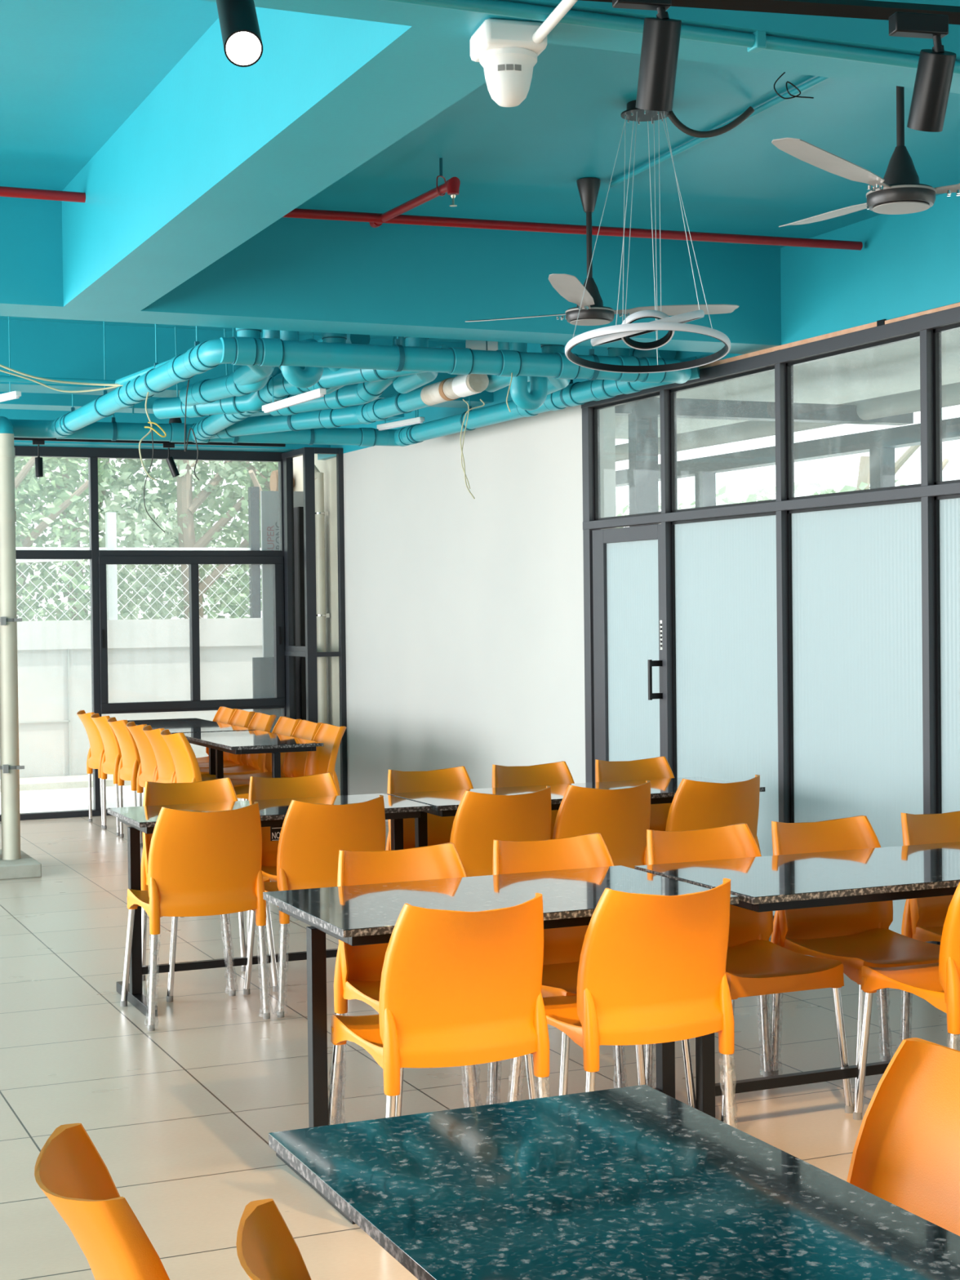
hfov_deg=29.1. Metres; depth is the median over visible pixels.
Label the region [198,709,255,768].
plastic chair
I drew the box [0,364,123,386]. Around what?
cable
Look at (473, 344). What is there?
drain pipe
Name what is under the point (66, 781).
trim
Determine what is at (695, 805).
plastic chair
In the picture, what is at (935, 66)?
track spotlight
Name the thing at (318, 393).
tube light
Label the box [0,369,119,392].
cable
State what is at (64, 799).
ground
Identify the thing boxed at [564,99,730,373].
pendant
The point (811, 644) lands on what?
glass partition
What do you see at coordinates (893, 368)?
ceiling
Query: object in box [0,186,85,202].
pipe
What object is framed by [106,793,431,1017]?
table
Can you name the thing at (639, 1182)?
table
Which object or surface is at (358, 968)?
plastic chair
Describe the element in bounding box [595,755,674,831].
plastic chair
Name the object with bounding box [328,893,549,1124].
plastic chair
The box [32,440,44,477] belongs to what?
track spotlight
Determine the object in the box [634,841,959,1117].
table
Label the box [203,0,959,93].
ceiling beam
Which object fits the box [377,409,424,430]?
tube light
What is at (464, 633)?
wall
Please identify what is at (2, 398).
diffuser
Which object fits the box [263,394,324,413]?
diffuser
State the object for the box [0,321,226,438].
drain pipe
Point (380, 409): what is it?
drain pipe
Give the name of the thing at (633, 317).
diffuser
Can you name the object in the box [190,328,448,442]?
drain pipe
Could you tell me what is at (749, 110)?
tube
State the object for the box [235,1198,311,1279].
plastic chair
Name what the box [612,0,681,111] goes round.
track spotlight
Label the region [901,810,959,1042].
plastic chair
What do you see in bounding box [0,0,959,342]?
ceiling
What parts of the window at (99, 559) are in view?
sliding sash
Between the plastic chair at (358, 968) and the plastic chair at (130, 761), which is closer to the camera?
the plastic chair at (358, 968)
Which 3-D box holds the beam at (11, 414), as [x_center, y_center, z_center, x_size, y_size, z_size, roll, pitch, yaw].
[-5.021,-1.618,13.015,8.215,0.400,0.410,-1,1,-23]
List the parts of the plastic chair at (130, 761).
leg, backrest, leg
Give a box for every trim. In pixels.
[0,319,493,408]
[0,773,131,791]
[18,648,71,775]
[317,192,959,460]
[614,397,913,526]
[615,417,959,507]
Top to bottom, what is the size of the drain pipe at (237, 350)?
0.580 m
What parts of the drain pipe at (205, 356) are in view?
hanger rod, hanger rod, hanger rod, hanger rod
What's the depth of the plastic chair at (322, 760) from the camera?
11.63 m
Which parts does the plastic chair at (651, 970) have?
leg, leg, seat, leg, backrest, leg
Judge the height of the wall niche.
3.280 m
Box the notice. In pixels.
[270,826,282,840]
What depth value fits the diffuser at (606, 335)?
6.09 m
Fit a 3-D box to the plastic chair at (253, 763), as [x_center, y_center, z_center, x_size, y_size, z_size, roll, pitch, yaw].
[-1.710,0.933,12.790,0.610,0.831,0.471,-1,1,-23]
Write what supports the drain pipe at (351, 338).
attached to the drain pipe at (326, 337)
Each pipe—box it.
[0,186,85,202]
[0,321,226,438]
[56,413,388,446]
[152,366,281,418]
[179,329,279,406]
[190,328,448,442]
[208,386,430,439]
[219,336,691,383]
[233,328,275,385]
[269,336,404,416]
[277,366,305,374]
[280,330,323,387]
[314,464,329,723]
[315,333,369,344]
[321,332,346,394]
[386,350,699,446]
[392,337,438,393]
[420,373,488,405]
[465,339,497,351]
[484,341,510,391]
[507,342,547,410]
[527,343,570,395]
[594,346,631,400]
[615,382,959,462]
[630,348,675,359]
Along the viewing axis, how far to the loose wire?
5.66 m
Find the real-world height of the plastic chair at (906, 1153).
0.831 m
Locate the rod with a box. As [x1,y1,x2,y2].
[223,328,227,375]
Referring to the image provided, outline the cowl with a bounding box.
[269,469,294,491]
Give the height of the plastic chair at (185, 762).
0.831 m
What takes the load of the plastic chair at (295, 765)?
on the floor
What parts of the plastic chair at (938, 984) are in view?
leg, seat, backrest, leg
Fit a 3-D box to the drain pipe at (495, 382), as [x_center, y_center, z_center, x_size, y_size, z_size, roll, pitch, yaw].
[0.135,-1.532,9.110,0.191,0.555,0.589,-1,1,-10]
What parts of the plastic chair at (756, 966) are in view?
leg, backrest, leg, leg, seat, leg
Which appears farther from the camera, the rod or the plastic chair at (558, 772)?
the rod
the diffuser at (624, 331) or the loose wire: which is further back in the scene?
the diffuser at (624, 331)
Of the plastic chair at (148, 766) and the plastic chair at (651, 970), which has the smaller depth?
the plastic chair at (651, 970)
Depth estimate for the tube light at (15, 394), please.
9.90 m
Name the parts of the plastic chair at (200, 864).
leg, leg, seat, backrest, leg, leg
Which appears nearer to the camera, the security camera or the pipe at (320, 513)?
the security camera
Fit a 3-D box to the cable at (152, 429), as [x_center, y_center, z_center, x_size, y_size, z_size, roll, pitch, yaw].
[-1.611,-0.795,9.126,0.106,0.529,0.005,-1,1,-23]
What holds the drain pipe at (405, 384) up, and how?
hanging from the ceiling at (73, 72)
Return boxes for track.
[13,437,285,447]
[579,0,959,24]
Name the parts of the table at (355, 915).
leg, apron frame, leg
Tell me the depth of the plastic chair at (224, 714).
13.86 m
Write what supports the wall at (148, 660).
on the ground
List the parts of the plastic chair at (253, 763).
seat, backrest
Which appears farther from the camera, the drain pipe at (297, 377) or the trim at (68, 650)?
the trim at (68, 650)
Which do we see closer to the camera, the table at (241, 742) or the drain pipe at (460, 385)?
the drain pipe at (460, 385)
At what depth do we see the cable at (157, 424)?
9.08 m
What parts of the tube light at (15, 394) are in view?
hanger rod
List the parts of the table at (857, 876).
leg, apron frame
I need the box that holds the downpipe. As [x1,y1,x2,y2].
[0,433,24,859]
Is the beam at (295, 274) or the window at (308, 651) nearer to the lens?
the beam at (295, 274)
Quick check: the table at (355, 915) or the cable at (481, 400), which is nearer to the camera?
the table at (355, 915)
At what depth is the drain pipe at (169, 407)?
9.79 m
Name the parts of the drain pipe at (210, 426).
hanger rod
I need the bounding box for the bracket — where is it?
[168,417,182,422]
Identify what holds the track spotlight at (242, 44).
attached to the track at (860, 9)
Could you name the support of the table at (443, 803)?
on the floor
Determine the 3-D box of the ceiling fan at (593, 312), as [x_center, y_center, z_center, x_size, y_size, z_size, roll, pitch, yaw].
[0.518,-1.506,7.213,1.015,0.551,1.105,-1,1,-23]
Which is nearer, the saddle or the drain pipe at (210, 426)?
the saddle
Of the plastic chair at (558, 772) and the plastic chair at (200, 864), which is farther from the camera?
the plastic chair at (558, 772)
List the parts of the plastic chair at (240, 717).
seat, backrest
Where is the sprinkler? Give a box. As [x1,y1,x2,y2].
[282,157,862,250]
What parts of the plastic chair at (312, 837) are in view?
leg, seat, leg, backrest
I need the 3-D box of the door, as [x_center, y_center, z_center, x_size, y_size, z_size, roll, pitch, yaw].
[0.783,0.374,9.999,0.121,1.968,0.803,-1,1,-23]
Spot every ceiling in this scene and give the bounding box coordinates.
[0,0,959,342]
[614,328,959,439]
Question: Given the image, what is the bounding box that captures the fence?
[15,486,262,621]
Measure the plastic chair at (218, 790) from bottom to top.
0.831 m
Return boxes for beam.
[0,196,781,354]
[0,391,404,421]
[0,408,330,452]
[62,7,485,311]
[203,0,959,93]
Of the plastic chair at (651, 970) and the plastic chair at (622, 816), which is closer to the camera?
the plastic chair at (651, 970)
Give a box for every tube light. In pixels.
[0,316,21,402]
[262,332,326,413]
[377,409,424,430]
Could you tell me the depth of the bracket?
11.99 m
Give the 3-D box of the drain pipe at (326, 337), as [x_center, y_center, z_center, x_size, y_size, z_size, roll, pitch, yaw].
[-0.706,-1.523,9.126,0.191,0.555,0.589,-1,1,-10]
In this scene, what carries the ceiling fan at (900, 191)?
hanging from the ceiling at (73, 72)
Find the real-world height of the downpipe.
2.540 m
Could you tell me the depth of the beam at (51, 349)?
10.61 m
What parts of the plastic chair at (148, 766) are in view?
leg, backrest, seat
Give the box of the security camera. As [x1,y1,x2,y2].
[470,0,577,106]
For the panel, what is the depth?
14.69 m
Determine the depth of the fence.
18.14 m
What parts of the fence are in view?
slanting rail, fence post, rail, fence post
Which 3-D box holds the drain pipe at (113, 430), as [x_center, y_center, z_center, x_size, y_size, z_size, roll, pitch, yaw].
[-1.593,-1.546,11.796,2.192,0.580,0.122,-1,1,-21]
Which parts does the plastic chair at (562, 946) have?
leg, backrest, seat, leg, leg, leg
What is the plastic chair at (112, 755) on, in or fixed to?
on the floor
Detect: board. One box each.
[252,657,281,733]
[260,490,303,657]
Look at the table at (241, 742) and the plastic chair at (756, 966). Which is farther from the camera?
the table at (241, 742)
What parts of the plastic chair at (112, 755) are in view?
leg, backrest, leg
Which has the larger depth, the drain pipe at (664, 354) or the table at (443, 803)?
the drain pipe at (664, 354)
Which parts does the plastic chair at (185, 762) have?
backrest, seat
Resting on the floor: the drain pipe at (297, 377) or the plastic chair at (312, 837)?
the plastic chair at (312, 837)
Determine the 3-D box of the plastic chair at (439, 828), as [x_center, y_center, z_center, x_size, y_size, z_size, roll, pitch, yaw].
[-0.142,0.995,8.129,0.471,0.831,0.610,-1,1,-23]
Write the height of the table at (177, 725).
0.750 m
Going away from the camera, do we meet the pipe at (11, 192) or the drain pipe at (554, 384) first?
the pipe at (11, 192)
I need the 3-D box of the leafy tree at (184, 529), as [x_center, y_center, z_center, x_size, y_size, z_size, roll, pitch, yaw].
[-3.476,-1.195,21.053,3.367,5.009,2.471,-1,1,-23]
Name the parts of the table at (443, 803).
leg, apron frame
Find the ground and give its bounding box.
[0,785,240,813]
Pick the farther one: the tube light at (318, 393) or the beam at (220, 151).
the tube light at (318, 393)
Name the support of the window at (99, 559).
on the floor
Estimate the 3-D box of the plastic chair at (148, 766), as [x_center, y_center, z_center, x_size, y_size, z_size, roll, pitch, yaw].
[-1.995,0.948,12.066,0.610,0.831,0.471,-1,1,-23]
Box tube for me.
[667,106,754,137]
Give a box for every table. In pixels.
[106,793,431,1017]
[127,718,255,774]
[183,730,323,778]
[262,865,738,1224]
[268,1084,959,1279]
[386,776,765,847]
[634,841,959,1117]
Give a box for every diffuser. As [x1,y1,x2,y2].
[0,395,19,402]
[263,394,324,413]
[378,421,422,430]
[564,322,730,373]
[591,309,704,346]
[621,310,675,350]
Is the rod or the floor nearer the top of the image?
the rod
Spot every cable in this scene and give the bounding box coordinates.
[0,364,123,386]
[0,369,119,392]
[138,391,156,480]
[143,429,164,532]
[144,422,166,437]
[184,379,199,480]
[459,399,484,498]
[461,399,470,488]
[506,372,512,412]
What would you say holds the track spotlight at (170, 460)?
hanging from the track at (15, 438)
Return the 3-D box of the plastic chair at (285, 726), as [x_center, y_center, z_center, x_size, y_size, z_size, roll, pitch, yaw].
[-1.479,0.939,12.258,0.610,0.831,0.471,-1,1,-23]
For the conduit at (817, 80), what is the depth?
6.45 m
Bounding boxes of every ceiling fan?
[465,177,738,325]
[771,85,959,226]
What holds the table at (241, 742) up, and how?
on the floor
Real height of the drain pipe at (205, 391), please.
0.580 m
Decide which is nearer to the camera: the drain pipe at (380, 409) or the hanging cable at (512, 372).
the hanging cable at (512, 372)
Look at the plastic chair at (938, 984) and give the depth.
5.32 m
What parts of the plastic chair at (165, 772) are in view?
backrest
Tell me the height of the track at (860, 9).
0.036 m
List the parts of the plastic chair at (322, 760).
backrest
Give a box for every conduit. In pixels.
[0,375,115,384]
[115,359,170,385]
[382,0,959,74]
[608,75,831,187]
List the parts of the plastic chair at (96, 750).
leg, backrest, leg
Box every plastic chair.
[34,1123,169,1279]
[76,710,104,827]
[90,713,121,835]
[107,716,202,837]
[120,801,270,1031]
[126,721,217,846]
[140,777,278,1001]
[142,724,242,800]
[160,728,248,800]
[195,706,237,763]
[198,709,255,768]
[200,712,276,774]
[206,716,302,780]
[231,720,322,800]
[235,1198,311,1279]
[243,795,386,1017]
[245,772,339,980]
[247,723,346,795]
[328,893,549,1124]
[333,842,537,1124]
[386,765,473,850]
[449,786,551,876]
[488,832,696,1108]
[492,760,574,839]
[509,878,734,1127]
[552,780,650,868]
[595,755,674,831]
[644,822,853,1123]
[665,774,760,853]
[770,815,940,1106]
[846,1037,959,1235]
[853,882,959,1119]
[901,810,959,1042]
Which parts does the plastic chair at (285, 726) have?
seat, backrest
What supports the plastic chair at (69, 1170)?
on the floor
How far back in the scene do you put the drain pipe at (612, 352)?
9.29 m
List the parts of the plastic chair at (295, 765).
seat, backrest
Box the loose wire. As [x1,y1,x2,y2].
[773,71,813,99]
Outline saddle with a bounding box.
[746,31,766,53]
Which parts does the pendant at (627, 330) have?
ring frame, ring frame, ring frame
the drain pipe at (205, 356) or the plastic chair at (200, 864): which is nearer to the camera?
the plastic chair at (200, 864)
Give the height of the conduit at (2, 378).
0.030 m
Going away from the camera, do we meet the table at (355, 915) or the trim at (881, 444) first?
the table at (355, 915)
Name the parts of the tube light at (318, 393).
hanger rod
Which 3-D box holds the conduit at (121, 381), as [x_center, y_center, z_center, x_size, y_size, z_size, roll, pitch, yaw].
[-1.585,-1.329,9.055,0.040,0.038,1.233,-1,1,-28]
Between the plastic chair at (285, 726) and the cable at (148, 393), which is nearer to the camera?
the cable at (148, 393)
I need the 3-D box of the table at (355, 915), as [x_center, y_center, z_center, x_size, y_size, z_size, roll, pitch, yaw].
[0.051,1.085,5.166,1.148,0.750,0.690,-1,1,-23]
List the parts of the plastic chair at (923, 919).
leg, seat, backrest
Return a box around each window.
[0,445,296,821]
[281,447,347,795]
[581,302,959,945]
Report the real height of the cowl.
0.220 m
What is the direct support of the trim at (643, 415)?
attached to the wall at (464, 633)
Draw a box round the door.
[591,524,663,764]
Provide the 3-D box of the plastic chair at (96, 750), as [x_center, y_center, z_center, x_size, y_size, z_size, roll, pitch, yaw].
[-2.641,0.930,13.552,0.610,0.831,0.471,-1,1,-23]
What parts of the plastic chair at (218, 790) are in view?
leg, leg, backrest, seat, leg, leg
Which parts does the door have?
frosted pane, handle, lock plate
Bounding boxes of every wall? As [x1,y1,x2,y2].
[0,617,262,778]
[343,404,616,822]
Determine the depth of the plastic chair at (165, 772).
11.46 m
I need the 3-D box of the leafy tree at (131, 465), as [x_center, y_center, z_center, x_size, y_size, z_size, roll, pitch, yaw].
[-4.775,-1.592,22.502,9.122,5.781,2.597,-1,1,-25]
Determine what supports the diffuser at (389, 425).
attached to the tube light at (420, 420)
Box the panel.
[293,506,306,719]
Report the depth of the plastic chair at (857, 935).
6.14 m
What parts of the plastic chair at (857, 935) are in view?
leg, backrest, leg, seat, leg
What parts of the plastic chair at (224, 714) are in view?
seat, backrest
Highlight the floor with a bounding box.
[0,815,959,1279]
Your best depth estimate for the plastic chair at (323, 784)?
8.08 m
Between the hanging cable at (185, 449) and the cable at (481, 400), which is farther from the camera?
the cable at (481, 400)
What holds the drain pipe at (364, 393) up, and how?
hanging from the ceiling at (73, 72)
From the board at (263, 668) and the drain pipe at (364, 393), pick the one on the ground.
the board at (263, 668)
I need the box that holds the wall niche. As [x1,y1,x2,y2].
[293,453,340,791]
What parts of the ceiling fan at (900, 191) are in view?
blade, blade, down rod, motor, blade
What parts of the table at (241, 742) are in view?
leg, apron frame, leg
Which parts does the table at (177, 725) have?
leg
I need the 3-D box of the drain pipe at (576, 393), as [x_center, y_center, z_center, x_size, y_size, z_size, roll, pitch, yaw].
[0.170,-1.547,10.635,0.314,0.580,3.553,-1,1,-27]
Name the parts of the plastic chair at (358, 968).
leg, seat, leg, backrest, leg, leg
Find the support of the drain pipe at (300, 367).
hanging from the ceiling at (73, 72)
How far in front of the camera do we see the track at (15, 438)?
13.44 m
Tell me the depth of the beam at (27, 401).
12.08 m
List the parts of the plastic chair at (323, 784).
leg, seat, backrest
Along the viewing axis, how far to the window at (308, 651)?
14.20 m
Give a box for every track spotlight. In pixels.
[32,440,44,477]
[163,444,179,477]
[216,0,262,66]
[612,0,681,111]
[888,11,956,132]
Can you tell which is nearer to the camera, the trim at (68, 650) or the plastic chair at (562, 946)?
the plastic chair at (562, 946)
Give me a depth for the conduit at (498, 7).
3.81 m
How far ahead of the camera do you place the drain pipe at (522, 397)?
8.80 m
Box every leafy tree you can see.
[14,456,121,621]
[14,457,274,621]
[39,458,275,620]
[205,461,278,617]
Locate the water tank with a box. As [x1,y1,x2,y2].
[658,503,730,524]
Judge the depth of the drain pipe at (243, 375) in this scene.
8.81 m
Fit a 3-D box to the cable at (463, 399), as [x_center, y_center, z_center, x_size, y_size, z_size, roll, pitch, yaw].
[-0.074,-0.993,9.355,0.048,0.455,0.006,-1,1,-23]
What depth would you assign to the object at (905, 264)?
7.95 m
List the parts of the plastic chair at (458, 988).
leg, leg, seat, backrest, leg, leg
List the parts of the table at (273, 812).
leg, apron frame, leg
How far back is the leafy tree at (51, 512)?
19.53 m
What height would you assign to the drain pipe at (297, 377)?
0.642 m
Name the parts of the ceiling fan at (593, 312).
blade, blade, down rod, motor, blade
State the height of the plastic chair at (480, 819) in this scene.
0.831 m
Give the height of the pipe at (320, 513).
2.792 m
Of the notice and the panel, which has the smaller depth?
the notice

